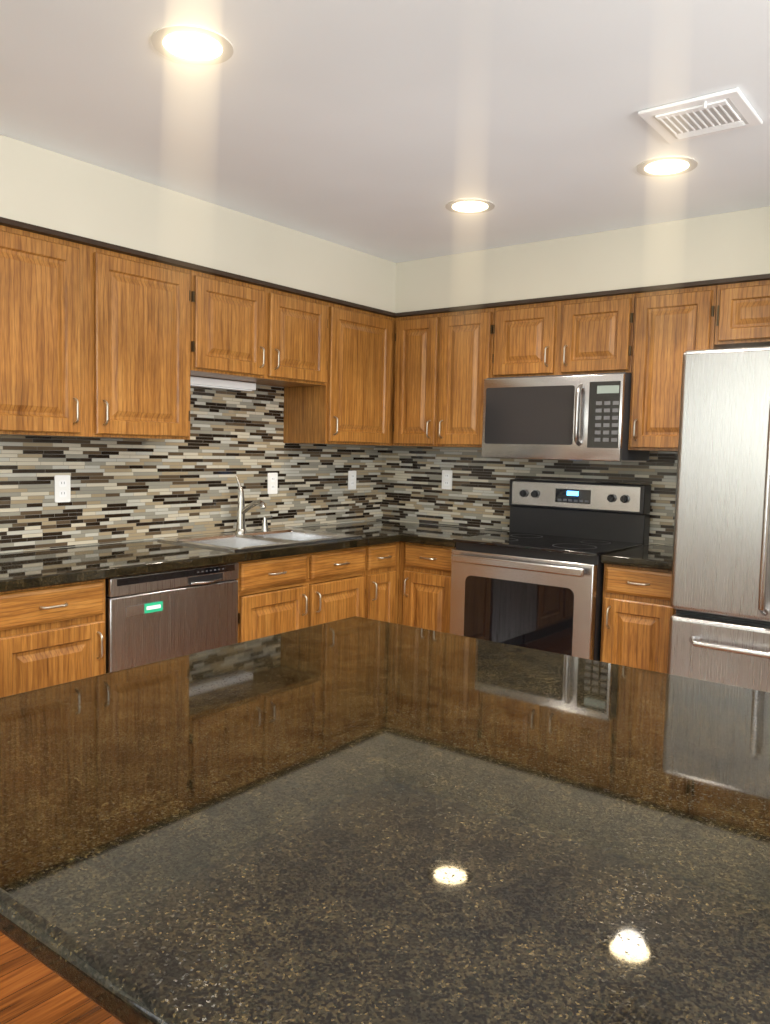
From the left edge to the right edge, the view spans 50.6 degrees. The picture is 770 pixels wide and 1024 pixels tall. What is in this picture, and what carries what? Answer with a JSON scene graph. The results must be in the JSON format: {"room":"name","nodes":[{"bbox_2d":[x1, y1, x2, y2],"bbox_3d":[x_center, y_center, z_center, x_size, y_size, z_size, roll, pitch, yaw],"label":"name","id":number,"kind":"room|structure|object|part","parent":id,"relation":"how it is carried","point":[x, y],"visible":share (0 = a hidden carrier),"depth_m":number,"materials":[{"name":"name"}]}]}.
{"room":"kitchen","nodes":[
{"label":"kitchen","id":0,"kind":"room"},
{"bbox_2d":[0,932,121,1023],"bbox_3d":[0.146,1.339,1.052,5.840,0.100,6.840,5,5,37],"label":"floor","id":1,"kind":"structure","parent":0,"point":[33,990],"depth_m":2.01,"materials":[{"name":"brown wood"}]},
{"bbox_2d":[0,579,105,697],"bbox_3d":[-1.395,0.668,3.036,0.656,0.868,0.437,5,5,37],"label":"base cabinet","id":2,"kind":"object","parent":1,"relation":"on","point":[52,635],"visible":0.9,"depth_m":2.83,"materials":[{"name":"brown wood"}]},
{"bbox_2d":[105,562,238,672],"bbox_3d":[-1.059,0.644,3.458,0.616,0.866,0.636,5,5,37],"label":"dishwasher","id":3,"kind":"object","parent":1,"relation":"on","point":[155,617],"visible":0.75,"depth_m":3.22,"materials":[{"name":"grey metal"}]},
{"bbox_2d":[236,546,365,642],"bbox_3d":[-0.600,0.608,4.063,0.656,0.868,0.876,5,5,37],"label":"base cabinet","id":4,"kind":"object","parent":1,"relation":"on","point":[277,595],"visible":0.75,"depth_m":3.81,"materials":[{"name":"brown wood"}]},
{"bbox_2d":[364,542,399,623],"bbox_3d":[-0.056,0.567,4.766,0.656,0.868,0.900,5,5,37],"label":"base cabinet","id":5,"kind":"object","parent":1,"relation":"on","point":[381,571],"visible":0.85,"depth_m":4.32,"materials":[{"name":"brown wood"}]},
{"bbox_2d":[0,476,451,591],"bbox_3d":[-0.761,0.084,3.793,0.644,0.476,3.238,5,5,37],"label":"countertop","id":6,"kind":"structure","parent":5,"relation":"on","point":[36,569],"depth_m":3.52,"materials":[{"name":"stone"}]},
{"bbox_3d":[-0.634,-0.037,4.208,0.210,0.293,0.221,5,5,37],"label":"faucet single handle","id":7,"kind":"part","parent":6,"relation":"part of","materials":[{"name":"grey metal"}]},
{"bbox_2d":[398,542,455,632],"bbox_3d":[0.392,0.591,4.576,0.380,0.868,0.656,5,5,37],"label":"base cabinet","id":8,"kind":"object","parent":1,"relation":"on","point":[424,583],"visible":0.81,"depth_m":4.33,"materials":[{"name":"brown wood"}]},
{"bbox_2d":[400,526,508,547],"bbox_3d":[0.421,0.139,4.514,0.325,0.040,0.658,5,5,37],"label":"countertop","id":9,"kind":"structure","parent":8,"relation":"on","point":[428,536],"depth_m":4.41,"materials":[{"name":"stone"}]},
{"bbox_2d":[449,479,650,660],"bbox_3d":[0.823,0.458,4.163,0.772,1.215,0.730,5,5,37],"label":"electric range","id":10,"kind":"object","parent":1,"relation":"on","point":[533,578],"visible":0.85,"depth_m":4.01,"materials":[{"name":"silver metal"}]},
{"bbox_2d":[600,564,675,673],"bbox_3d":[1.300,0.665,3.878,0.344,0.868,0.656,5,5,37],"label":"base cabinet","id":11,"kind":"object","parent":1,"relation":"on","point":[638,611],"visible":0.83,"depth_m":3.63,"materials":[{"name":"brown wood"}]},
{"bbox_2d":[601,544,672,570],"bbox_3d":[1.311,0.210,3.842,0.351,0.040,0.638,5,5,37],"label":"countertop","id":12,"kind":"structure","parent":11,"relation":"on","point":[652,556],"depth_m":3.66,"materials":[{"name":"stone"}]},
{"bbox_2d":[667,346,769,692],"bbox_3d":[1.748,0.251,3.363,0.910,1.792,0.828,5,5,37],"label":"refrigerator","id":13,"kind":"object","parent":1,"relation":"on","point":[719,627],"visible":0.79,"depth_m":3.24,"materials":[{"name":"grey metal"}]},
{"bbox_3d":[0.787,0.871,1.010,2.095,0.868,0.871,5,5,37],"label":"cabinet","id":14,"kind":"object","parent":1,"relation":"on","visible":0},
{"bbox_2d":[0,616,769,1023],"bbox_3d":[0.549,0.415,0.916,2.615,0.040,1.315,5,5,37],"label":"countertop","id":15,"kind":"structure","parent":14,"relation":"on","point":[356,820],"depth_m":0.95,"materials":[{"name":"stone"}]},
{"bbox_2d":[1,385,375,552],"bbox_3d":[-2.051,-0.113,2.743,0.120,2.440,6.720,5,5,37],"label":"wall","id":16,"kind":"structure","parent":0,"point":[162,538],"depth_m":3.73,"materials":[{"name":"paint"}]},
{"bbox_2d":[0,225,190,439],"bbox_3d":[-1.278,-0.678,3.285,0.365,0.744,1.019,5,5,37],"label":"upper cabinet","id":17,"kind":"object","parent":16,"relation":"attached to","point":[95,342],"visible":1,"depth_m":3.21,"materials":[{"name":"brown wood"}]},
{"bbox_2d":[0,385,383,552],"bbox_3d":[-1.010,-0.266,3.973,0.009,0.780,3.250,5,5,37],"label":"backsplash","id":18,"kind":"structure","parent":16,"relation":"attached to","point":[124,490],"depth_m":4.03,"materials":[{"name":"tile"}]},
{"bbox_2d":[54,475,70,502],"bbox_3d":[-1.382,-0.100,3.492,0.006,0.116,0.072,5,5,37],"label":"electrical outlet","id":19,"kind":"object","parent":18,"relation":"attached to","point":[62,488],"visible":1,"depth_m":3.49,"materials":[{"name":"white plastic"}]},
{"bbox_2d":[267,473,277,493],"bbox_3d":[-0.618,-0.158,4.479,0.006,0.116,0.072,5,5,37],"label":"electrical outlet","id":20,"kind":"object","parent":18,"relation":"attached to","point":[272,487],"visible":1,"depth_m":4.48,"materials":[{"name":"white plastic"}]},
{"bbox_2d":[348,471,355,489],"bbox_3d":[-0.202,-0.196,5.016,0.006,0.116,0.072,5,5,37],"label":"electrical outlet","id":21,"kind":"object","parent":18,"relation":"attached to","point":[351,480],"visible":1,"depth_m":5.01,"materials":[{"name":"white plastic"}]},
{"bbox_2d":[190,270,327,386],"bbox_3d":[-0.688,-0.876,4.032,0.365,0.436,0.894,5,5,37],"label":"upper cabinet","id":22,"kind":"object","parent":16,"relation":"attached to","point":[248,332],"visible":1,"depth_m":3.89,"materials":[{"name":"brown wood"}]},
{"bbox_2d":[190,376,255,390],"bbox_3d":[-0.879,-0.636,4.021,0.088,0.042,0.580,5,5,37],"label":"under-cabinet light","id":23,"kind":"object","parent":22,"relation":"attached to","point":[202,382],"visible":0.56,"depth_m":4.04,"materials":[{"name":"white plastic"}]},
{"bbox_2d":[283,302,418,446],"bbox_3d":[-0.141,-0.764,4.754,0.365,0.744,0.900,5,5,37],"label":"upper cabinet","id":24,"kind":"object","parent":16,"relation":"attached to","point":[350,402],"visible":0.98,"depth_m":4.48,"materials":[{"name":"brown wood"}]},
{"bbox_2d":[0,0,769,262],"bbox_3d":[0.203,-1.193,0.859,5.840,0.100,6.840,5,5,37],"label":"ceiling","id":25,"kind":"structure","parent":0,"point":[388,130],"depth_m":2.58,"materials":[{"name":"paint"}]},
{"bbox_2d":[151,24,232,64],"bbox_3d":[-0.519,-1.258,2.199,0.216,0.004,0.216,5,5,37],"label":"recessed light","id":26,"kind":"object","parent":25,"relation":"in","point":[195,44],"visible":1,"depth_m":2.19,"materials":[{"name":"grey"}]},
{"bbox_2d":[0,134,395,312],"bbox_3d":[-0.860,-1.246,3.799,0.334,0.287,3.250,5,5,37],"label":"soffit","id":27,"kind":"structure","parent":25,"relation":"attached to","point":[43,187],"depth_m":3.48,"materials":[{"name":"paint"}]},
{"bbox_2d":[0,217,395,317],"bbox_3d":[-0.830,-1.076,3.596,0.050,0.018,2.950,5,5,37],"label":"trim","id":28,"kind":"structure","parent":27,"relation":"attached to","point":[7,222],"depth_m":3.48,"materials":[{"name":"brown wood"}]},
{"bbox_2d":[445,198,494,213],"bbox_3d":[0.373,-1.343,3.579,0.216,0.004,0.216,5,5,37],"label":"recessed light","id":29,"kind":"object","parent":25,"relation":"in","point":[469,205],"visible":1,"depth_m":3.57,"materials":[{"name":"white"}]},
{"bbox_2d":[396,206,769,312],"bbox_3d":[1.258,-1.214,4.007,2.714,0.287,0.334,5,5,37],"label":"soffit","id":30,"kind":"structure","parent":25,"relation":"attached to","point":[736,243],"depth_m":3.97,"materials":[{"name":"paint"}]},
{"bbox_2d":[396,274,769,317],"bbox_3d":[1.156,-1.054,3.896,2.710,0.018,0.050,5,5,37],"label":"trim","id":31,"kind":"structure","parent":30,"relation":"attached to","point":[760,277],"depth_m":3.97,"materials":[{"name":"brown wood"}]},
{"bbox_2d":[636,156,697,176],"bbox_3d":[1.049,-1.286,3.034,0.216,0.004,0.216,5,5,37],"label":"recessed light","id":32,"kind":"object","parent":25,"relation":"in","point":[664,166],"visible":1,"depth_m":3.03,"materials":[{"name":"grey"}]},
{"bbox_2d":[638,88,762,142],"bbox_3d":[1.000,-1.240,2.581,0.300,0.030,0.300,5,5,37],"label":"ceiling vent","id":33,"kind":"object","parent":25,"relation":"in","point":[711,114],"visible":1,"depth_m":2.55,"materials":[{"name":"white metal"}]},
{"bbox_2d":[386,446,677,545],"bbox_3d":[2.276,-0.079,3.573,5.720,2.440,0.120,5,5,37],"label":"wall","id":34,"kind":"structure","parent":0,"point":[493,529],"depth_m":4.90,"materials":[{"name":"paint"}]},
{"bbox_2d":[392,308,494,447],"bbox_3d":[0.393,-0.747,4.681,0.662,0.744,0.365,5,5,37],"label":"upper cabinet","id":35,"kind":"object","parent":34,"relation":"attached to","point":[443,366],"visible":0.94,"depth_m":4.55,"materials":[{"name":"brown wood"}]},
{"bbox_2d":[380,446,677,544],"bbox_3d":[0.827,-0.119,4.610,2.100,0.473,0.010,5,5,37],"label":"backsplash","id":36,"kind":"structure","parent":34,"relation":"attached to","point":[411,491],"depth_m":4.80,"materials":[{"name":"tile"}]},
{"bbox_2d":[442,470,451,489],"bbox_3d":[0.376,-0.196,4.943,0.072,0.116,0.006,5,5,37],"label":"electrical outlet","id":37,"kind":"object","parent":36,"relation":"attached to","point":[446,479],"visible":1,"depth_m":4.94,"materials":[{"name":"white plastic"}]},
{"bbox_2d":[492,293,634,377],"bbox_3d":[0.964,-0.885,4.231,0.764,0.374,0.365,5,5,37],"label":"upper cabinet","id":38,"kind":"object","parent":34,"relation":"attached to","point":[584,336],"visible":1,"depth_m":4.08,"materials":[{"name":"brown wood"}]},
{"bbox_2d":[482,372,648,460],"bbox_3d":[0.926,-0.483,4.223,0.762,0.421,0.459,5,5,37],"label":"over-the-range microwave","id":39,"kind":"object","parent":38,"relation":"attached to","point":[573,417],"visible":1,"depth_m":4.05,"materials":[{"name":"grey metal"}]},
{"bbox_2d":[628,285,723,450],"bbox_3d":[1.412,-0.664,3.897,0.373,0.744,0.365,5,5,37],"label":"upper cabinet","id":40,"kind":"object","parent":34,"relation":"attached to","point":[671,327],"visible":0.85,"depth_m":3.79,"materials":[{"name":"brown wood"}]},
{"bbox_2d":[714,280,769,348],"bbox_3d":[1.938,-0.861,3.478,0.939,0.264,0.365,5,5,37],"label":"upper cabinet","id":41,"kind":"object","parent":34,"relation":"attached to","point":[743,315],"visible":0.98,"depth_m":3.58,"materials":[{"name":"brown wood"}]}
]}

